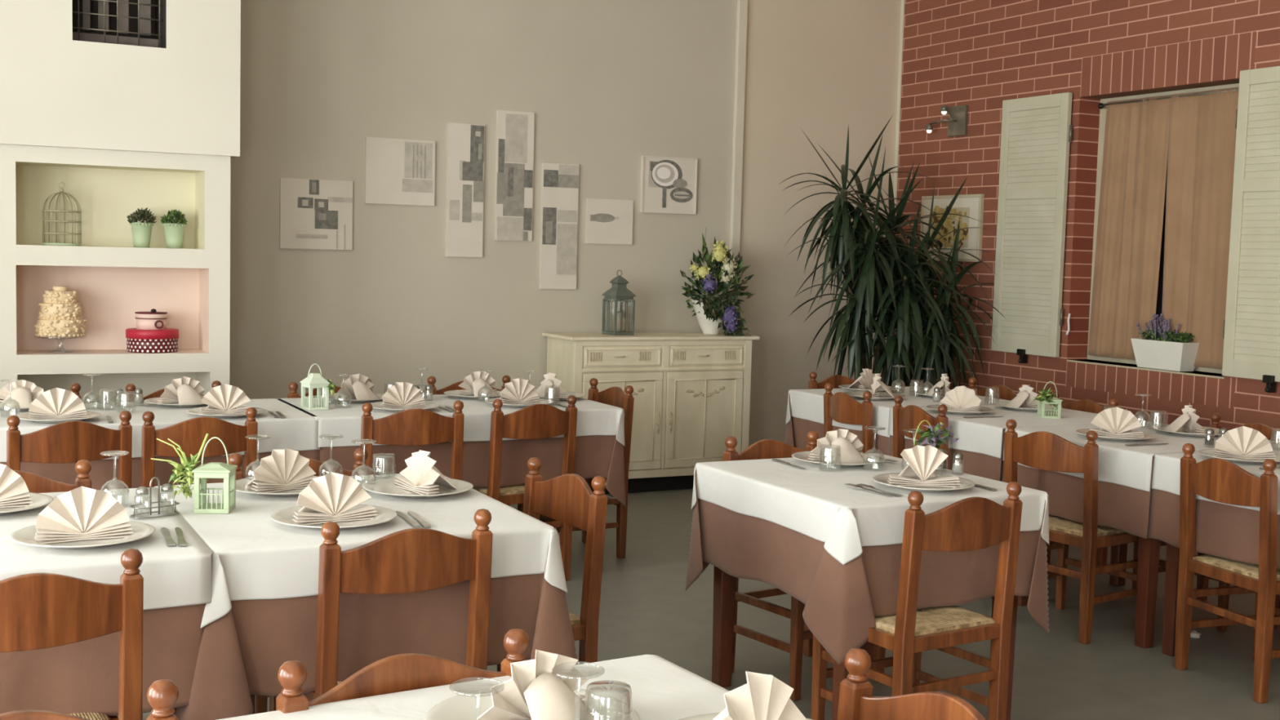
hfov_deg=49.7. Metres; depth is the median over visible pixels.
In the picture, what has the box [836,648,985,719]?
dining chair
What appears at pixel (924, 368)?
wine glass
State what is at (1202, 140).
curtain
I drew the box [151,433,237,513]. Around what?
lantern
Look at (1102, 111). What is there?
window
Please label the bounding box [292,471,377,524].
napkin
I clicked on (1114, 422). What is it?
napkin
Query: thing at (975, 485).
table knife
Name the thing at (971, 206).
framed print
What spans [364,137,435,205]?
canvas
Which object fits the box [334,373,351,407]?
wine glass
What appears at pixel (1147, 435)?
dinner plate
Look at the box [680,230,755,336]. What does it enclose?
flower vase
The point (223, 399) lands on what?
napkin
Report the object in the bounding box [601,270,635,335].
candle lantern
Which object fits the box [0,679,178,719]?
dining chair
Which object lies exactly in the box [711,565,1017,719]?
dining table
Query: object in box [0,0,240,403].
niches
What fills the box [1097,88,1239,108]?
curtain rod
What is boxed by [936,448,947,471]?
shaker
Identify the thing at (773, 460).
table knife
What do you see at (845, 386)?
dinner plate
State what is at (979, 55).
wall
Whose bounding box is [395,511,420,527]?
table knife
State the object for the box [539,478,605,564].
dining table
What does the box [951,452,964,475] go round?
shaker
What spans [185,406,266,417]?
dinner plate
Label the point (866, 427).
wine glass
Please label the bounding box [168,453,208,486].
flower
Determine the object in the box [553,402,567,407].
table knife
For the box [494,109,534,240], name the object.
canvas
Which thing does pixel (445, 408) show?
table knife
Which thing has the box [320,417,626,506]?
tablecloth
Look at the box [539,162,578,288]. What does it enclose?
canvas
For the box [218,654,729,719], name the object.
tablecloth
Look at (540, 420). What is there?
dining chair
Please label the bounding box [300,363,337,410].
lantern
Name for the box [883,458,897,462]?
fork
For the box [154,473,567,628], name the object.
tablecloth
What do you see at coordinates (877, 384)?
napkin
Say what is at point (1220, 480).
dining chair
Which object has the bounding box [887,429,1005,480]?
tablecloth
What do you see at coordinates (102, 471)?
tablecloth
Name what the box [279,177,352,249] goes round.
canvas
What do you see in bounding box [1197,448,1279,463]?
dinner plate
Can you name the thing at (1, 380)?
wine glass
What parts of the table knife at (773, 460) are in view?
handle, blade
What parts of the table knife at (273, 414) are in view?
handle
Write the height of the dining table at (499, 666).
0.780 m
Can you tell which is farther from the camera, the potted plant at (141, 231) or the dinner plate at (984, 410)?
the potted plant at (141, 231)
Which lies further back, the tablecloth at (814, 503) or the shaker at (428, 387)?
the shaker at (428, 387)
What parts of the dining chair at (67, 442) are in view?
leg, backrest, leg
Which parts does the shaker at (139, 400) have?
lid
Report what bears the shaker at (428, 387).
on the tablecloth at (593, 418)
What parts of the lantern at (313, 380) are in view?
handle, frame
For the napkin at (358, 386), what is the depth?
6.45 m
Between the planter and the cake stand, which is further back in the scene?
the planter
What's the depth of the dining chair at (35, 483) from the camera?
4.07 m
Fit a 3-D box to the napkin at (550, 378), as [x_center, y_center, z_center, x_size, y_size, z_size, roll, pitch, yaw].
[-0.461,0.123,6.804,0.134,0.123,0.224,-1,5,-32]
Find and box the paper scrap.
[1190,630,1201,638]
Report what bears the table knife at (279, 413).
on the tablecloth at (299, 431)
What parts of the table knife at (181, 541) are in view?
blade, handle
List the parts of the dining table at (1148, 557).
leg, leg, leg, leg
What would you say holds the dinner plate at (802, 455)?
on the tablecloth at (814, 503)
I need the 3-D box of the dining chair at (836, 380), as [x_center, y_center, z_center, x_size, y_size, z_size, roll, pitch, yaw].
[1.251,0.509,7.936,0.444,0.866,0.454,-1,5,-29]
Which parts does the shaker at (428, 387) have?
lid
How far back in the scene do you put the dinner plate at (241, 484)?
4.03 m
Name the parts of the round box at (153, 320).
lid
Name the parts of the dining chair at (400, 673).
leg, backrest, leg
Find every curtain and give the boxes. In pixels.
[1088,94,1170,359]
[1161,87,1239,369]
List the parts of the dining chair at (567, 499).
leg, backrest, seat, seat frame, leg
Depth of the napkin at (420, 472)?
4.10 m
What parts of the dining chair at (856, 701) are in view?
leg, backrest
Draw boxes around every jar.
[134,486,150,516]
[160,484,174,513]
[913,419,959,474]
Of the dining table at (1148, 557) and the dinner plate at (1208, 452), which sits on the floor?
the dining table at (1148, 557)
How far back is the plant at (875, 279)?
8.81 m
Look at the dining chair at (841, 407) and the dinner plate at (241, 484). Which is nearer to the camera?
the dinner plate at (241, 484)
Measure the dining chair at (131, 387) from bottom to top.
0.866 m
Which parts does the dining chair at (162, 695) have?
backrest, leg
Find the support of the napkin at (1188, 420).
on the dinner plate at (1179, 432)
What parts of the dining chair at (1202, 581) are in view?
leg, leg, backrest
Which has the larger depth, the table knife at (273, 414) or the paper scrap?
the table knife at (273, 414)
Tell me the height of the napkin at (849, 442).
0.117 m
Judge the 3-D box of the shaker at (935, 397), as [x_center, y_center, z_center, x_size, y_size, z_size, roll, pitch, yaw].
[1.544,0.178,7.185,0.042,0.077,0.042,-1,5,-27]
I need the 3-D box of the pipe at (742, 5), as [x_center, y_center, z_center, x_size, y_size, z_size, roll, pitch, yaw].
[0.656,-1.142,9.397,0.070,3.900,0.035,-1,5,-27]
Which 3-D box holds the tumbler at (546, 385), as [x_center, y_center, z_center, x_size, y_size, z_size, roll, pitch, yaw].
[-0.418,0.166,6.586,0.077,0.088,0.077,-1,5,-27]
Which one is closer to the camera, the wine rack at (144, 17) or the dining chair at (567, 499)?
the dining chair at (567, 499)
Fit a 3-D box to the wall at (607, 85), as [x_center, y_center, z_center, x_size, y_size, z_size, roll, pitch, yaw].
[-2.070,-1.115,8.109,9.913,3.900,0.150,-1,5,-27]
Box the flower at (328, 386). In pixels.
[323,378,337,395]
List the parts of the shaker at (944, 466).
lid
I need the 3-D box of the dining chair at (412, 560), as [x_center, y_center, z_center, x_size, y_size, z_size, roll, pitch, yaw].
[-0.675,0.796,3.574,0.444,0.866,0.454,-1,5,-32]
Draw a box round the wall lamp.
[925,105,968,136]
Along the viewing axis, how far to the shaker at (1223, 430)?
5.67 m
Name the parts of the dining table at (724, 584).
leg, leg, leg, leg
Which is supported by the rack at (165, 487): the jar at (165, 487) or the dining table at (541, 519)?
the jar at (165, 487)
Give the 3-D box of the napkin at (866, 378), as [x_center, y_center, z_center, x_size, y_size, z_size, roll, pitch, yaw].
[1.231,0.104,7.665,0.134,0.117,0.216,4,5,33]
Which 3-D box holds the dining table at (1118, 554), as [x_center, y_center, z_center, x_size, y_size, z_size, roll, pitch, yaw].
[1.812,0.662,6.705,0.870,0.780,0.814,-1,5,-27]
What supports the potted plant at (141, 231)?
in the niches
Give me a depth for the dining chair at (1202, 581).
6.10 m
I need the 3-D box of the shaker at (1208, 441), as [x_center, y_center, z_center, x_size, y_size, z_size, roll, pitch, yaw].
[2.330,0.318,5.650,0.042,0.077,0.042,-1,5,-27]
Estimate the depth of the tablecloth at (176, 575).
3.22 m
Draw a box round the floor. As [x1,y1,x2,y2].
[117,488,1279,719]
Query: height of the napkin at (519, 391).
0.122 m
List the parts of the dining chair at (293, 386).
leg, backrest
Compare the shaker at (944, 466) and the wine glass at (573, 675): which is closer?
the wine glass at (573, 675)
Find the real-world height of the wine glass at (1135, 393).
0.148 m
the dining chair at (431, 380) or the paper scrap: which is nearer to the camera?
the paper scrap
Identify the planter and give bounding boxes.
[1130,313,1199,371]
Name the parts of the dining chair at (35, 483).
backrest, leg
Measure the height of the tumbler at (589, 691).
0.088 m
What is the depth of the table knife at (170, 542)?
3.37 m
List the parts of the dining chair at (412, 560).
leg, seat frame, leg, backrest, leg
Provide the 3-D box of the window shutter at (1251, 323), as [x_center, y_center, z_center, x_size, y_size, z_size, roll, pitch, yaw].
[3.284,-0.669,7.111,0.060,1.680,0.626,-1,5,-27]
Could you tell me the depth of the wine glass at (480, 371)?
6.62 m
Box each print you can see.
[920,194,984,262]
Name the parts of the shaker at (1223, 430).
lid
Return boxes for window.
[1066,83,1239,378]
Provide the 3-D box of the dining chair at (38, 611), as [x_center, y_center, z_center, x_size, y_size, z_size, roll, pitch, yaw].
[-1.357,0.821,3.023,0.444,0.866,0.454,-1,5,-31]
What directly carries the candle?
in the candle lantern at (619, 291)
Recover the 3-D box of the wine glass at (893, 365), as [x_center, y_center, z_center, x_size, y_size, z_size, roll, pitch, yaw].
[1.426,0.105,7.614,0.076,0.148,0.076,5,6,39]
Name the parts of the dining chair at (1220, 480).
leg, backrest, seat frame, seat, leg, leg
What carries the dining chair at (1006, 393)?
on the floor
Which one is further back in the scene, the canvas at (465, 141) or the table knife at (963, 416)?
the canvas at (465, 141)
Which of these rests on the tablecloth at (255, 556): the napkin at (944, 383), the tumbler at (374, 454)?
the tumbler at (374, 454)
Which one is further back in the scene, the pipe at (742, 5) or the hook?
the pipe at (742, 5)
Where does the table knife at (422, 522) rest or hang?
on the tablecloth at (255, 556)
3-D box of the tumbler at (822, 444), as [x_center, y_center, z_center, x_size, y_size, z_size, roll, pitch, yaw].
[0.656,0.336,4.761,0.077,0.088,0.077,-1,5,-27]
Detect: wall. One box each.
[229,0,901,446]
[895,0,1279,433]
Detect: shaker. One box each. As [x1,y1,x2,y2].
[114,388,124,406]
[133,387,143,405]
[424,384,433,400]
[932,386,940,399]
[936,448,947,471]
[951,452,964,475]
[1204,428,1214,447]
[1217,427,1227,438]
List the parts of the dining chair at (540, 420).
leg, seat, seat frame, leg, backrest, leg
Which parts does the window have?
sill, pane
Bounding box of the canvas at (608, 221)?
[585,198,633,244]
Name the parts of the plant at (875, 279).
crown, crown, crown, crown, crown, crown, crown, crown, crown, crown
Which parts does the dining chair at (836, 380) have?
leg, backrest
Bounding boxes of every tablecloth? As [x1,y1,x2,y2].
[0,398,319,462]
[0,449,319,489]
[0,487,213,609]
[0,603,206,716]
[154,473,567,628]
[175,544,577,719]
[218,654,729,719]
[276,394,624,447]
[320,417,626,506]
[684,471,1049,664]
[691,453,1048,564]
[784,396,888,455]
[785,386,1009,437]
[887,404,1148,458]
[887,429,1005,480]
[1000,457,1154,538]
[1001,422,1279,491]
[1146,488,1279,569]
[1151,446,1279,515]
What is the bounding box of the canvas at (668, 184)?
[640,155,697,214]
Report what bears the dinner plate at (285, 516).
on the tablecloth at (255, 556)
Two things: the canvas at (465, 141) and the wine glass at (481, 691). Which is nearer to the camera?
the wine glass at (481, 691)
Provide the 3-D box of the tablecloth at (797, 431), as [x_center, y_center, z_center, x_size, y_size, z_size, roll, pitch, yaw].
[1.419,0.430,7.470,0.986,0.462,0.967,-1,5,-27]
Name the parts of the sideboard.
door, drawer, door frame, moulding, handle, handle, door, door frame, drawer, moulding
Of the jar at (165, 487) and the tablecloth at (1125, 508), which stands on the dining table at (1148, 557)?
the tablecloth at (1125, 508)
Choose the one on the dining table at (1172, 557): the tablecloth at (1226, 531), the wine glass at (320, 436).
the tablecloth at (1226, 531)
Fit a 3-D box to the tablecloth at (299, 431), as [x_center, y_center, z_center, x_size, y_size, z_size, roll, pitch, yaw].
[-2.150,0.292,5.880,1.394,0.144,0.816,-1,5,-27]
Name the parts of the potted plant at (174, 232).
pot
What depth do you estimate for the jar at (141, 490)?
3.62 m
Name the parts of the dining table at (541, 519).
leg, leg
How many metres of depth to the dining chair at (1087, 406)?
6.94 m
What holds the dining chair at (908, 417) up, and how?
on the floor
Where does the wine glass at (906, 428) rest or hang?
on the tablecloth at (814, 503)
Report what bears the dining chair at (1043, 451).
on the floor
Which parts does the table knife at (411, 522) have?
blade, handle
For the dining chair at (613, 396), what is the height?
0.866 m
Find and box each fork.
[844,483,893,495]
[856,483,902,496]
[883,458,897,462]
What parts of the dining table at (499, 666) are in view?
leg, leg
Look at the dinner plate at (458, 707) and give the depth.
2.15 m
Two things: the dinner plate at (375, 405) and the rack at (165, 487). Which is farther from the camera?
the dinner plate at (375, 405)
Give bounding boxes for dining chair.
[0,382,80,399]
[0,548,143,719]
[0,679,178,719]
[6,410,132,488]
[13,459,91,493]
[124,380,221,402]
[141,407,257,487]
[228,448,368,714]
[269,508,493,711]
[275,628,529,713]
[287,378,372,398]
[360,400,464,479]
[426,375,517,510]
[471,395,577,581]
[523,457,607,664]
[539,377,634,559]
[723,431,885,700]
[808,371,862,389]
[811,481,1022,719]
[823,382,873,453]
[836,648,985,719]
[893,395,948,469]
[967,377,1026,400]
[1004,418,1138,644]
[1046,391,1118,578]
[1158,412,1279,631]
[1174,443,1279,703]
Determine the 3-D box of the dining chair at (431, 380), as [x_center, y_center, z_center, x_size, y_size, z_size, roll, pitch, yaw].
[-0.820,0.527,7.002,0.444,0.866,0.454,0,5,-23]
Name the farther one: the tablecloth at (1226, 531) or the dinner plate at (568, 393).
the dinner plate at (568, 393)
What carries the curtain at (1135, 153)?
hanging from the curtain rod
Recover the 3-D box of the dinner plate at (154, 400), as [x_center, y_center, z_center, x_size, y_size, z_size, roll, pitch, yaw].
[-2.034,0.189,6.144,0.326,0.022,0.326,-1,5,-27]
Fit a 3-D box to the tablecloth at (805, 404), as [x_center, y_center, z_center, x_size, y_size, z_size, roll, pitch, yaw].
[1.424,0.290,7.454,0.961,0.194,0.956,-1,5,-27]
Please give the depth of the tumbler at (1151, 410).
6.20 m
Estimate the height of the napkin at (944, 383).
0.122 m
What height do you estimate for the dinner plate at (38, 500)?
0.022 m
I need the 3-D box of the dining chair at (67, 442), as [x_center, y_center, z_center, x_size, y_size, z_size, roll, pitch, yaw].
[-2.255,0.615,5.375,0.444,0.866,0.454,-2,5,-35]
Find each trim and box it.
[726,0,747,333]
[888,0,904,329]
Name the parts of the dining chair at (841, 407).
leg, backrest, leg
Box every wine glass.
[0,379,20,416]
[82,373,101,408]
[100,450,129,503]
[244,434,269,475]
[318,434,343,475]
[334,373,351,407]
[351,439,376,483]
[413,367,429,392]
[449,677,504,706]
[477,369,493,399]
[523,369,537,392]
[551,662,604,719]
[862,426,885,470]
[891,364,906,391]
[901,428,924,471]
[920,367,934,395]
[1133,393,1151,425]
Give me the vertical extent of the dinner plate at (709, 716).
0.022 m
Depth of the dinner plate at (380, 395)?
6.42 m
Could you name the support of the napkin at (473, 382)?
on the dinner plate at (452, 393)
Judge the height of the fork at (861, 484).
0.008 m
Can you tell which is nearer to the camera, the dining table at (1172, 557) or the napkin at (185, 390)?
the dining table at (1172, 557)
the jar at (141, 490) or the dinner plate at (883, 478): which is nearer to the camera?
the jar at (141, 490)
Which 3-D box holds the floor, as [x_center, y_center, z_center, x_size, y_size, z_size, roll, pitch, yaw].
[0.352,1.329,3.428,9.913,0.120,11.150,-1,5,-27]
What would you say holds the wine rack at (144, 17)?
in the niches
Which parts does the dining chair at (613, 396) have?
leg, leg, seat frame, backrest, leg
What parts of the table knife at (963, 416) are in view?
handle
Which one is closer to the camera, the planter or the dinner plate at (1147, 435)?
the dinner plate at (1147, 435)
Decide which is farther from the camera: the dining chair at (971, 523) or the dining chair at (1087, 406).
the dining chair at (1087, 406)
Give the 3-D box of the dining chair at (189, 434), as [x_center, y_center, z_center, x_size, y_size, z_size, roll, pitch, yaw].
[-1.831,0.608,5.600,0.444,0.866,0.454,-1,5,-33]
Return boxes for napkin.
[0,379,44,407]
[0,463,32,507]
[28,387,88,421]
[34,486,133,543]
[156,376,204,405]
[199,383,253,415]
[246,448,317,494]
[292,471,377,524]
[332,373,379,401]
[379,382,426,410]
[394,449,457,497]
[453,371,498,398]
[477,649,600,719]
[498,377,541,404]
[534,372,568,397]
[712,671,806,719]
[807,428,867,463]
[848,368,879,389]
[868,373,894,399]
[887,444,960,487]
[926,373,950,396]
[939,386,982,413]
[1004,385,1041,408]
[1088,407,1144,438]
[1164,404,1206,436]
[1213,426,1275,460]
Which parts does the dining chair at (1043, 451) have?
leg, backrest, leg, seat, leg, seat frame, leg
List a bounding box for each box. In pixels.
[125,328,178,353]
[134,308,167,329]
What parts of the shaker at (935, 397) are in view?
lid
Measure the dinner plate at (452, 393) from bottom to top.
0.022 m
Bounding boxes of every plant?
[126,207,156,247]
[160,208,187,248]
[781,113,1004,390]
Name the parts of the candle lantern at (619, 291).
frame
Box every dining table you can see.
[249,663,501,714]
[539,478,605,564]
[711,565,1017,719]
[991,466,1128,597]
[1017,537,1279,648]
[1161,542,1179,657]
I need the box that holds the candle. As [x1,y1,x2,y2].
[616,311,622,331]
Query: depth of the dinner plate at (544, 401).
6.47 m
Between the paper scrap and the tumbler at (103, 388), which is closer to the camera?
the paper scrap
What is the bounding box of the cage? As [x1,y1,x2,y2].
[42,182,81,245]
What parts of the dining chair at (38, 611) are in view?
backrest, seat, seat frame, leg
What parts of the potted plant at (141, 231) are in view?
pot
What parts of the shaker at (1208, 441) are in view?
lid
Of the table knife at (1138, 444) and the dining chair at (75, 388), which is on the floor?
the dining chair at (75, 388)
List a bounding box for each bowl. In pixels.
[100,477,129,503]
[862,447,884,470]
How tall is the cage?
0.317 m
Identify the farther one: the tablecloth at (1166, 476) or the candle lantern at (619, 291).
the candle lantern at (619, 291)
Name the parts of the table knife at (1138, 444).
handle, blade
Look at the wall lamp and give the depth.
9.36 m
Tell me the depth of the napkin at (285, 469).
4.07 m
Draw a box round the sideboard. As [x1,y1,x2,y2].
[542,332,759,493]
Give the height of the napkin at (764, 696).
0.123 m
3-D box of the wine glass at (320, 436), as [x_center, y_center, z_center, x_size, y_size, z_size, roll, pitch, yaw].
[-0.944,0.305,4.222,0.076,0.148,0.076,2,5,11]
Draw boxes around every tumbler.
[98,388,117,404]
[116,391,136,411]
[371,453,395,478]
[544,385,559,397]
[582,682,633,719]
[818,444,841,470]
[1148,409,1166,429]
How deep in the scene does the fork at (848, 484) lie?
4.35 m
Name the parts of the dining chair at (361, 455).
leg, leg, backrest, leg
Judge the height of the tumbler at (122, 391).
0.088 m
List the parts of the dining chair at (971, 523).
leg, leg, leg, seat frame, seat, backrest, leg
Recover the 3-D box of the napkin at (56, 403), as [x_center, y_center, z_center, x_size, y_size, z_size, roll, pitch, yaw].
[-2.344,0.171,5.543,0.224,0.123,0.134,-1,5,-33]
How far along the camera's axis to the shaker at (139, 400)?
6.08 m
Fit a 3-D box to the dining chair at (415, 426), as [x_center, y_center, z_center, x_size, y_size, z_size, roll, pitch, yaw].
[-1.052,0.592,6.079,0.444,0.866,0.454,-1,5,-25]
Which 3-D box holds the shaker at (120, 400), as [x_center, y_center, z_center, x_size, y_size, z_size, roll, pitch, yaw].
[-2.283,0.163,6.059,0.042,0.077,0.042,-1,5,-27]
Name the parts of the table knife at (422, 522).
blade, handle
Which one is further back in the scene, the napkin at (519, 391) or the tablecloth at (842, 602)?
the napkin at (519, 391)
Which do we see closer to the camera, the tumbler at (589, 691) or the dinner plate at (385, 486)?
the tumbler at (589, 691)
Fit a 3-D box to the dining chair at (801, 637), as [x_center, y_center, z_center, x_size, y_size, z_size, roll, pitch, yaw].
[0.589,0.718,5.015,0.444,0.866,0.454,-2,5,-35]
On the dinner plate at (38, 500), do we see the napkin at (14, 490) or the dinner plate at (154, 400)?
the napkin at (14, 490)
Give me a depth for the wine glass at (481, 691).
1.82 m
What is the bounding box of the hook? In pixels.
[1065,313,1071,335]
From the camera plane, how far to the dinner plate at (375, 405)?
6.18 m
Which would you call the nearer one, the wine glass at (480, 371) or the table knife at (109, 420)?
the table knife at (109, 420)
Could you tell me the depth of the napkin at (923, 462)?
4.45 m
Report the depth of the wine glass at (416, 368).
6.66 m
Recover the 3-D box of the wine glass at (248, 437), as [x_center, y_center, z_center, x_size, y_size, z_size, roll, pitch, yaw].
[-1.154,0.304,4.171,0.076,0.148,0.076,5,6,38]
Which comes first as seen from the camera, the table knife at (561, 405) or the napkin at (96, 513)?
the napkin at (96, 513)
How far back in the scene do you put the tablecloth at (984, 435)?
6.38 m
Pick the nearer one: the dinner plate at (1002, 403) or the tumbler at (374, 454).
the tumbler at (374, 454)
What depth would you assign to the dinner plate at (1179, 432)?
6.06 m
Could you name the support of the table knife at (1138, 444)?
on the tablecloth at (1131, 466)
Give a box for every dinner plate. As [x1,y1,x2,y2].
[0,400,29,410]
[0,492,53,515]
[9,520,155,548]
[13,410,101,422]
[143,396,206,407]
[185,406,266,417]
[235,475,318,496]
[270,504,397,528]
[320,392,383,402]
[362,477,473,497]
[370,401,439,412]
[424,688,639,719]
[444,389,501,399]
[484,397,554,407]
[538,391,586,399]
[679,712,812,719]
[791,450,883,466]
[838,384,897,391]
[844,391,906,399]
[872,472,975,492]
[915,390,977,399]
[926,404,995,414]
[995,401,1062,411]
[1075,428,1156,441]
[1151,424,1228,436]
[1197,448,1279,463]
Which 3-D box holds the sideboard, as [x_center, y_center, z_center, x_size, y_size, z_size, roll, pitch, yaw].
[0.066,0.332,8.963,1.350,0.997,0.468,-1,5,-27]
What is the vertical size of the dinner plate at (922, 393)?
0.022 m
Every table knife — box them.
[106,415,113,422]
[160,527,175,546]
[174,527,186,546]
[267,411,279,417]
[275,411,285,417]
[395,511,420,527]
[407,511,431,527]
[439,405,453,412]
[444,405,455,411]
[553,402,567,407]
[771,458,805,469]
[963,416,1002,417]
[974,484,997,490]
[1124,443,1168,445]
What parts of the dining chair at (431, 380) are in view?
leg, backrest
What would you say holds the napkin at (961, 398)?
on the dinner plate at (984, 410)
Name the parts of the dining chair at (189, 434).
leg, backrest, leg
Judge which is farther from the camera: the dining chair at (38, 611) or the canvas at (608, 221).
the canvas at (608, 221)
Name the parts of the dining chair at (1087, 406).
leg, backrest, leg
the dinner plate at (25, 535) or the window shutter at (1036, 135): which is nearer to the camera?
the dinner plate at (25, 535)
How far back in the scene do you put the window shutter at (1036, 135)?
8.71 m
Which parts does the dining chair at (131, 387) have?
leg, backrest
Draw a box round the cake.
[34,285,86,337]
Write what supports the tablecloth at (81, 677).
on the dining table
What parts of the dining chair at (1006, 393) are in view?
leg, backrest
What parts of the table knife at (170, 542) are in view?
blade, handle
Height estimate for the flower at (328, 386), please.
0.079 m
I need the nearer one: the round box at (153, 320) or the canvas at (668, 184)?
the round box at (153, 320)
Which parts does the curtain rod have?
knob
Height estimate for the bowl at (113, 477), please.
0.078 m
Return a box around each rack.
[72,0,163,47]
[129,476,179,519]
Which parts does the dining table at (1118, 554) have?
leg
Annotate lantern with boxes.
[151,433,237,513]
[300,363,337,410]
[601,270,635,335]
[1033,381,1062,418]
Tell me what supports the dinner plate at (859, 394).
on the tablecloth at (805, 404)
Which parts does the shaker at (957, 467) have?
lid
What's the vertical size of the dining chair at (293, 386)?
0.866 m
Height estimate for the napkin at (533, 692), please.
0.122 m
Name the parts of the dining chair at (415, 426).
leg, backrest, leg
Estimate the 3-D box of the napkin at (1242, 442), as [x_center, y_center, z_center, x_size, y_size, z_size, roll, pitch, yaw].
[2.308,0.313,5.303,0.224,0.123,0.134,2,4,8]
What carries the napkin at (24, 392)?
on the dinner plate at (2, 408)
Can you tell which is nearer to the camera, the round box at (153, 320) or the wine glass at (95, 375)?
the wine glass at (95, 375)
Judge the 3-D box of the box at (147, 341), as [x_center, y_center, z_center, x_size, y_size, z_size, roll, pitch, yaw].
[-2.524,-0.102,7.152,0.260,0.115,0.260,-1,5,-27]
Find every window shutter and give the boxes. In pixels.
[991,92,1072,363]
[1222,65,1279,392]
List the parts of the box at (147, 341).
lid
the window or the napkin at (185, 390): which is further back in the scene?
the window
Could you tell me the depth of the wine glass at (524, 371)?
6.68 m
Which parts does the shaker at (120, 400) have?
lid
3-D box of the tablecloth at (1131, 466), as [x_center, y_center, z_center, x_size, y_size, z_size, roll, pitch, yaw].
[2.204,0.404,5.963,0.922,0.150,0.844,-1,5,-27]
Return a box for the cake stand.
[33,335,86,352]
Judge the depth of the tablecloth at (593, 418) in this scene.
6.25 m
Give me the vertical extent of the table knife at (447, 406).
0.005 m
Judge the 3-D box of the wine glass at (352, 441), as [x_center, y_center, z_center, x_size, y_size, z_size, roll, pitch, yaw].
[-0.827,0.315,4.136,0.076,0.148,0.076,3,5,19]
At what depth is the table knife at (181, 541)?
3.38 m
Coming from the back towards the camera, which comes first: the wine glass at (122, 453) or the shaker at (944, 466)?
the shaker at (944, 466)
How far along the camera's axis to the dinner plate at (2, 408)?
5.74 m
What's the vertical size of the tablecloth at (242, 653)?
0.477 m
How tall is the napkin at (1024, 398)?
0.117 m
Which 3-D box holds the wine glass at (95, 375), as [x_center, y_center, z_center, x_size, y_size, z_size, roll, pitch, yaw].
[-2.357,0.135,5.940,0.076,0.148,0.076,-1,5,-31]
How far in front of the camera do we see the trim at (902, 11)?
9.95 m
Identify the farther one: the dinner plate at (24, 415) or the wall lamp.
the wall lamp
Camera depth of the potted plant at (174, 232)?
7.12 m
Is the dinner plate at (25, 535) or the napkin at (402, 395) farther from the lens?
the napkin at (402, 395)
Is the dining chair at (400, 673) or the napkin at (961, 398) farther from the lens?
the napkin at (961, 398)
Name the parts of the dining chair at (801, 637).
leg, backrest, leg, leg, leg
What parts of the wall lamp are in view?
lamp shade, arm, lamp shade, plate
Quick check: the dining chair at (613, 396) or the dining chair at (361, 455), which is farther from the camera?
the dining chair at (613, 396)
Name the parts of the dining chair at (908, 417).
leg, backrest, leg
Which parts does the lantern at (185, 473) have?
handle, frame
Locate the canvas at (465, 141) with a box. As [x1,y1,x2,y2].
[445,122,484,257]

